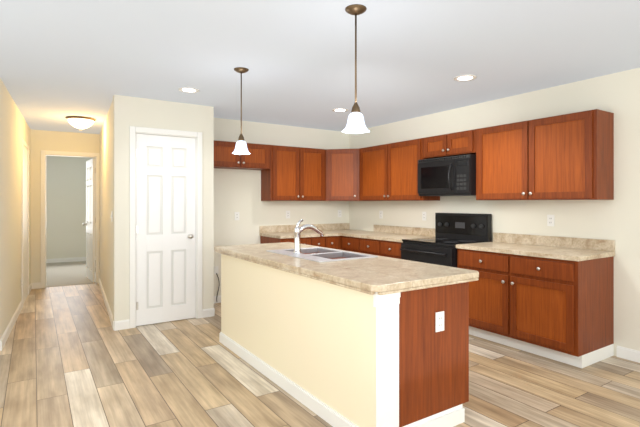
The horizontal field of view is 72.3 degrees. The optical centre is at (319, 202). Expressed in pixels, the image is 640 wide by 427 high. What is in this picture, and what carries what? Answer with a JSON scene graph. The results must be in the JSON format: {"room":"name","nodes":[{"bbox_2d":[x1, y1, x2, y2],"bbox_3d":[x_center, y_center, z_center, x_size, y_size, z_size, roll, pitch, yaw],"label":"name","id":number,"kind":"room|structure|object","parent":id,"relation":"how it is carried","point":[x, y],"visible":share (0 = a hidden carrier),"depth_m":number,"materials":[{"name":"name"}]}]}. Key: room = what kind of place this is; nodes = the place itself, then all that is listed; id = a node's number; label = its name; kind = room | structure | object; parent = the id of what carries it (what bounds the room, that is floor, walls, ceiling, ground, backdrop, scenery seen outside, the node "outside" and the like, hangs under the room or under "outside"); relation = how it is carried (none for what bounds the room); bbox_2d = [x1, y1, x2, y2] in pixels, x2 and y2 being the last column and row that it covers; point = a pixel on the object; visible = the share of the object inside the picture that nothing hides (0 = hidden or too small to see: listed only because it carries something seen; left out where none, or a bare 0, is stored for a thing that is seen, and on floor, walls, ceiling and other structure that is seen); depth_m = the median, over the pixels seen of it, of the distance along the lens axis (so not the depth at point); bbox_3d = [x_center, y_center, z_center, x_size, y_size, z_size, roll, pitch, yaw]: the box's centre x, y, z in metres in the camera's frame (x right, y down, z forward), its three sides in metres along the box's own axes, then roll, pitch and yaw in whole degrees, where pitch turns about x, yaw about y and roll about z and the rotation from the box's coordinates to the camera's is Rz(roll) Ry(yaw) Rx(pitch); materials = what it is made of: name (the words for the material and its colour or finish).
{"room":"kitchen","nodes":[
{"label":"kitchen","id":0,"kind":"room"},
{"bbox_2d":[0,78,30,338],"bbox_3d":[-3.747,0.104,5.368,0.316,2.484,3.259,0,0,-33],"label":"wall","id":1,"kind":"structure","parent":0,"point":[15,129],"depth_m":4.01,"materials":[{"name":"paint"}]},
{"bbox_2d":[0,300,22,350],"bbox_3d":[-3.361,1.298,4.799,0.141,0.095,1.912,0,0,-33],"label":"baseboard","id":2,"kind":"structure","parent":1,"relation":"attached to","point":[9,328],"depth_m":4.53,"materials":[{"name":"white wood"}]},
{"bbox_2d":[22,139,28,303],"bbox_3d":[-4.055,0.262,6.032,0.016,2.168,0.916,0,0,-29],"label":"door frame","id":3,"kind":"structure","parent":1,"relation":"attached to","point":[25,220],"depth_m":6.03,"materials":[{"name":"white wood"}]},
{"bbox_2d":[29,283,33,292],"bbox_3d":[-4.381,1.298,6.629,0.065,0.095,0.442,0,0,-33],"label":"baseboard","id":4,"kind":"structure","parent":1,"relation":"attached to","point":[31,286],"depth_m":6.80,"materials":[{"name":"white wood"}]},
{"bbox_2d":[31,130,99,282],"bbox_3d":[-4.110,0.104,7.091,1.160,2.484,0.100,0,0,-29],"label":"wall","id":5,"kind":"structure","parent":0,"point":[62,141],"depth_m":6.87,"materials":[{"name":"paint"}]},
{"bbox_2d":[41,150,99,287],"bbox_3d":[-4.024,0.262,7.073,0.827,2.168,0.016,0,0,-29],"label":"door frame","id":6,"kind":"structure","parent":5,"relation":"attached to","point":[44,152],"depth_m":6.91,"materials":[{"name":"white wood"}]},
{"bbox_2d":[83,158,95,281],"bbox_3d":[-4.014,0.297,7.622,0.165,2.082,0.709,0,0,-33],"label":"door","id":7,"kind":"structure","parent":5,"relation":"in","point":[90,219],"depth_m":7.54,"materials":[{"name":"white wood"}]},
{"bbox_2d":[46,260,95,286],"bbox_3d":[-4.976,1.394,8.813,3.800,0.104,3.850,0,0,-29],"label":"floor","id":8,"kind":"structure","parent":0,"point":[65,273],"depth_m":8.17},
{"bbox_2d":[46,156,95,258],"bbox_3d":[-5.678,0.104,10.007,3.650,2.484,0.362,0,0,-33],"label":"wall","id":9,"kind":"structure","parent":0,"point":[65,205],"depth_m":9.79,"materials":[{"name":"paint"}]},
{"bbox_2d":[46,256,95,262],"bbox_3d":[-5.697,1.298,9.919,3.523,0.095,0.248,0,0,-33],"label":"baseboard","id":10,"kind":"structure","parent":9,"relation":"attached to","point":[56,260],"depth_m":9.89,"materials":[{"name":"white wood"}]},
{"bbox_2d":[100,100,112,314],"bbox_3d":[-2.874,0.104,5.977,0.100,2.484,3.055,0,0,-29],"label":"wall","id":11,"kind":"structure","parent":0,"point":[106,205],"depth_m":5.59,"materials":[{"name":"paint"}]},
{"bbox_2d":[99,278,113,329],"bbox_3d":[-2.923,1.298,5.949,0.216,0.095,3.049,0,0,-33],"label":"baseboard","id":12,"kind":"structure","parent":11,"relation":"attached to","point":[100,284],"depth_m":5.48,"materials":[{"name":"white wood"}]},
{"bbox_2d":[113,95,213,320],"bbox_3d":[-1.888,0.104,5.169,1.078,2.484,0.635,0,0,-33],"label":"wall","id":13,"kind":"structure","parent":0,"point":[128,111],"depth_m":4.77,"materials":[{"name":"paint"}]},
{"bbox_2d":[129,126,201,327],"bbox_3d":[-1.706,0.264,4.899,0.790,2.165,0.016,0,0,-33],"label":"door frame","id":14,"kind":"structure","parent":13,"relation":"attached to","point":[134,129],"depth_m":4.74,"materials":[{"name":"white wood"}]},
{"bbox_2d":[136,133,195,325],"bbox_3d":[-1.732,0.294,4.929,0.660,2.087,0.165,0,0,-33],"label":"pantry door","id":15,"kind":"structure","parent":13,"relation":"in","point":[165,228],"depth_m":4.91,"materials":[{"name":"white wood"}]},
{"bbox_2d":[202,308,214,315],"bbox_3d":[-1.419,1.298,5.449,0.014,0.095,0.619,0,0,-33],"label":"baseboard","id":16,"kind":"structure","parent":13,"relation":"attached to","point":[211,311],"depth_m":5.16,"materials":[{"name":"white wood"}]},
{"bbox_2d":[214,118,348,295],"bbox_3d":[-0.987,0.104,6.210,3.400,2.484,0.120,0,0,-33],"label":"wall","id":17,"kind":"structure","parent":0,"point":[237,190],"depth_m":6.19,"materials":[{"name":"paint"}]},
{"bbox_2d":[214,266,219,300],"bbox_3d":[-1.381,1.094,5.862,0.070,0.476,0.024,0,0,-33],"label":"cord","id":18,"kind":"object","parent":17,"relation":"attached to","point":[216,270],"visible":0.94,"depth_m":5.86,"materials":[{"name":"black plastic"}]},
{"bbox_2d":[214,295,220,302],"bbox_3d":[-1.230,1.298,5.971,0.900,0.095,0.014,0,0,-33],"label":"baseboard","id":19,"kind":"structure","parent":17,"relation":"attached to","point":[218,297],"depth_m":5.87,"materials":[{"name":"white wood"}]},
{"bbox_2d":[235,212,238,219],"bbox_3d":[-1.142,0.186,6.028,0.070,0.114,0.008,0,0,-33],"label":"electrical outlet","id":20,"kind":"object","parent":17,"relation":"attached to","point":[236,215],"visible":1,"depth_m":6.03,"materials":[{"name":"white plastic"}]},
{"bbox_2d":[214,140,269,169],"bbox_3d":[-1.117,-0.624,5.840,0.887,0.329,0.352,0,0,-33],"label":"upper cabinet","id":21,"kind":"object","parent":17,"relation":"attached to","point":[257,157],"visible":0.75,"depth_m":5.74,"materials":[{"name":"brown wood"}]},
{"bbox_2d":[261,145,325,200],"bbox_3d":[-0.365,-0.407,6.332,0.907,0.762,0.352,0,0,-33],"label":"upper cabinet","id":22,"kind":"object","parent":17,"relation":"attached to","point":[295,174],"visible":1,"depth_m":6.18,"materials":[{"name":"brown wood"}]},
{"bbox_2d":[259,223,350,230],"bbox_3d":[-0.191,0.381,6.645,1.588,0.102,0.018,0,0,-33],"label":"backsplash","id":23,"kind":"structure","parent":17,"relation":"attached to","point":[335,226],"depth_m":6.76,"materials":[{"name":"beige stone"}]},
{"bbox_2d":[326,149,358,200],"bbox_3d":[0.374,-0.407,6.636,0.653,0.762,0.653,0,0,-33],"label":"upper cabinet","id":24,"kind":"object","parent":17,"relation":"attached to","point":[342,174],"visible":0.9,"depth_m":6.42,"materials":[{"name":"brown wood"}]},
{"bbox_2d":[0,283,639,426],"bbox_3d":[-0.431,1.396,3.292,6.066,0.100,10.627,0,0,-33],"label":"floor","id":25,"kind":"structure","parent":0,"point":[70,356],"depth_m":3.29,"materials":[{"name":"brown wood"}]},
{"bbox_2d":[259,235,314,245],"bbox_3d":[-0.456,0.908,6.109,0.528,0.876,0.626,0,0,-33],"label":"base cabinet","id":26,"kind":"object","parent":25,"relation":"on","point":[304,239],"depth_m":5.93,"materials":[{"name":"brown wood"}]},
{"bbox_2d":[259,231,373,238],"bbox_3d":[-0.023,0.451,6.388,1.588,0.038,0.632,0,0,-33],"label":"countertop","id":27,"kind":"structure","parent":26,"relation":"on","point":[270,234],"depth_m":6.12,"materials":[{"name":"beige stone"}]},
{"bbox_2d":[315,235,338,248],"bbox_3d":[-0.129,0.908,6.322,0.528,0.876,0.626,0,0,-33],"label":"base cabinet","id":28,"kind":"object","parent":25,"relation":"on","point":[331,238],"depth_m":6.11,"materials":[{"name":"brown wood"}]},
{"bbox_2d":[339,235,341,249],"bbox_3d":[0.361,0.908,6.655,0.653,0.876,0.607,0,0,-33],"label":"base cabinet","id":29,"kind":"object","parent":25,"relation":"on","point":[340,237],"depth_m":6.25,"materials":[{"name":"brown wood"}]},
{"bbox_2d":[214,251,478,426],"bbox_3d":[-0.019,0.908,3.539,0.876,0.876,2.460,0,0,-33],"label":"kitchen island","id":30,"kind":"object","parent":25,"relation":"on","point":[336,337],"depth_m":2.63,"materials":[{"name":"paint"}]},
{"bbox_2d":[242,243,478,282],"bbox_3d":[0.092,0.451,3.612,0.610,0.038,2.460,0,0,-33],"label":"island countertop","id":31,"kind":"structure","parent":30,"relation":"on","point":[405,269],"depth_m":2.92,"materials":[{"name":"beige stone"}]},
{"bbox_2d":[290,219,323,254],"bbox_3d":[-0.098,0.281,3.717,0.290,0.283,0.071,0,0,-33],"label":"faucet","id":32,"kind":"object","parent":31,"relation":"on","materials":[{"name":"silver metal"}]},
{"bbox_2d":[306,251,369,262],"bbox_3d":[0.149,0.510,3.531,0.376,0.164,0.385,0,0,-33],"label":"sink","id":33,"kind":"object","parent":31,"relation":"in","point":[322,256],"depth_m":3.69,"materials":[{"name":"silver metal"}]},
{"bbox_2d":[435,311,444,332],"bbox_3d":[0.707,0.701,2.580,0.070,0.114,0.008,0,0,-33],"label":"outlet","id":34,"kind":"object","parent":30,"relation":"attached to","point":[439,315],"depth_m":2.58,"materials":[{"name":"white plastic"}]},
{"bbox_2d":[340,233,375,254],"bbox_3d":[0.803,0.908,6.003,0.626,0.876,0.912,0,0,-33],"label":"base cabinet","id":35,"kind":"object","parent":25,"relation":"on","point":[367,245],"depth_m":5.86,"materials":[{"name":"brown wood"}]},
{"bbox_2d":[344,233,429,240],"bbox_3d":[0.897,0.451,5.854,0.632,0.038,1.264,0,0,-33],"label":"countertop","id":36,"kind":"structure","parent":35,"relation":"on","point":[383,236],"depth_m":5.75,"materials":[{"name":"beige stone"}]},
{"bbox_2d":[376,237,402,258],"bbox_3d":[1.111,0.908,5.532,0.626,0.876,0.490,0,0,-33],"label":"base cabinet","id":37,"kind":"object","parent":25,"relation":"on","point":[391,249],"depth_m":5.37,"materials":[{"name":"brown wood"}]},
{"bbox_2d":[400,213,491,267],"bbox_3d":[1.396,0.736,4.968,0.712,1.220,0.758,0,0,-33],"label":"electric range","id":38,"kind":"object","parent":25,"relation":"on","point":[452,230],"visible":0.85,"depth_m":4.94,"materials":[{"name":"black metal"}]},
{"bbox_2d":[456,232,614,367],"bbox_3d":[1.984,0.838,4.170,0.657,1.016,1.213,0,0,-33],"label":"base cabinet","id":39,"kind":"object","parent":25,"relation":"on","point":[550,297],"visible":0.83,"depth_m":3.83,"materials":[{"name":"brown wood"}]},
{"bbox_2d":[0,0,639,133],"bbox_3d":[-1.483,-1.188,4.899,6.066,0.100,14.469,0,0,-33],"label":"ceiling","id":40,"kind":"structure","parent":0,"point":[60,60],"depth_m":3.34,"materials":[{"name":"paint"}]},
{"bbox_2d":[65,116,95,129],"bbox_3d":[-3.233,-1.058,5.921,0.364,0.157,0.364,0,0,-33],"label":"light","id":41,"kind":"object","parent":40,"relation":"attached to","point":[81,122],"visible":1,"depth_m":5.82,"materials":[{"name":"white glass"}]},
{"bbox_2d":[178,87,198,92],"bbox_3d":[-1.324,-1.135,4.424,0.204,0.004,0.204,0,0,-33],"label":"recessed light","id":42,"kind":"object","parent":40,"relation":"in","point":[188,90],"visible":1,"depth_m":4.43,"materials":[{"name":"white"}]},
{"bbox_2d":[232,67,249,154],"bbox_3d":[-0.673,-0.778,3.739,0.158,0.718,0.158,0,0,-33],"label":"pendant light","id":43,"kind":"object","parent":40,"relation":"hanging from","point":[241,147],"visible":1,"depth_m":3.71,"materials":[{"name":"white glass"}]},
{"bbox_2d":[332,108,347,111],"bbox_3d":[0.249,-1.135,5.381,0.204,0.004,0.204,0,0,-33],"label":"recessed light","id":44,"kind":"object","parent":40,"relation":"in","point":[340,110],"visible":1,"depth_m":5.39,"materials":[{"name":"white"}]},
{"bbox_2d":[342,4,368,132],"bbox_3d":[0.210,-0.778,2.572,0.158,0.718,0.158,0,0,-33],"label":"pendant light","id":45,"kind":"object","parent":40,"relation":"hanging from","point":[355,123],"visible":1,"depth_m":2.55,"materials":[{"name":"white glass"}]},
{"bbox_2d":[454,75,476,80],"bbox_3d":[1.324,-1.135,3.993,0.204,0.004,0.204,0,0,-33],"label":"recessed light","id":46,"kind":"object","parent":40,"relation":"in","point":[465,77],"visible":1,"depth_m":3.98,"materials":[{"name":"white"}]},
{"bbox_2d":[349,68,639,355],"bbox_3d":[2.654,0.104,3.860,0.120,2.484,8.040,0,0,-33],"label":"wall","id":47,"kind":"structure","parent":0,"point":[617,219],"depth_m":4.20,"materials":[{"name":"paint"}]},
{"bbox_2d":[379,211,382,218],"bbox_3d":[0.895,0.176,6.426,0.008,0.114,0.070,0,0,-33],"label":"electrical outlet","id":48,"kind":"object","parent":47,"relation":"attached to","point":[381,214],"visible":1,"depth_m":6.41,"materials":[{"name":"white plastic"}]},
{"bbox_2d":[359,138,439,200],"bbox_3d":[1.020,-0.407,5.923,0.352,0.762,1.244,0,0,-33],"label":"upper cabinet","id":49,"kind":"object","parent":47,"relation":"attached to","point":[388,172],"visible":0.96,"depth_m":5.79,"materials":[{"name":"brown wood"}]},
{"bbox_2d":[372,225,434,236],"bbox_3d":[1.154,0.381,6.022,0.018,0.102,1.264,0,0,-33],"label":"backsplash","id":50,"kind":"structure","parent":47,"relation":"attached to","point":[377,228],"depth_m":6.01,"materials":[{"name":"beige stone"}]},
{"bbox_2d":[422,212,425,220],"bbox_3d":[1.361,0.176,5.714,0.008,0.114,0.070,0,0,-33],"label":"electrical outlet","id":51,"kind":"object","parent":47,"relation":"attached to","point":[423,215],"visible":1,"depth_m":5.71,"materials":[{"name":"white plastic"}]},
{"bbox_2d":[423,129,475,158],"bbox_3d":[1.570,-0.663,5.083,0.352,0.249,0.760,0,0,-33],"label":"upper cabinet","id":52,"kind":"object","parent":47,"relation":"attached to","point":[454,144],"visible":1,"depth_m":4.96,"materials":[{"name":"brown wood"}]},
{"bbox_2d":[418,154,475,195],"bbox_3d":[1.520,-0.297,5.049,0.473,0.437,0.756,0,0,-33],"label":"microwave","id":53,"kind":"object","parent":52,"relation":"attached to","point":[449,176],"visible":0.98,"depth_m":4.88,"materials":[{"name":"black metal"}]},
{"bbox_2d":[476,109,613,199],"bbox_3d":[2.108,-0.407,4.260,0.352,0.762,1.203,0,0,-33],"label":"upper cabinet","id":54,"kind":"object","parent":47,"relation":"attached to","point":[570,156],"visible":1,"depth_m":4.02,"materials":[{"name":"brown wood"}]},
{"bbox_2d":[547,215,553,225],"bbox_3d":[2.275,0.176,4.317,0.008,0.114,0.070,0,0,-33],"label":"electrical outlet","id":55,"kind":"object","parent":47,"relation":"attached to","point":[550,220],"visible":1,"depth_m":4.32,"materials":[{"name":"white plastic"}]},
{"bbox_2d":[617,346,639,362],"bbox_3d":[3.664,1.298,2.194,0.014,0.095,3.905,0,0,-33],"label":"baseboard","id":56,"kind":"structure","parent":47,"relation":"attached to","point":[628,354],"depth_m":3.75,"materials":[{"name":"white wood"}]}
]}

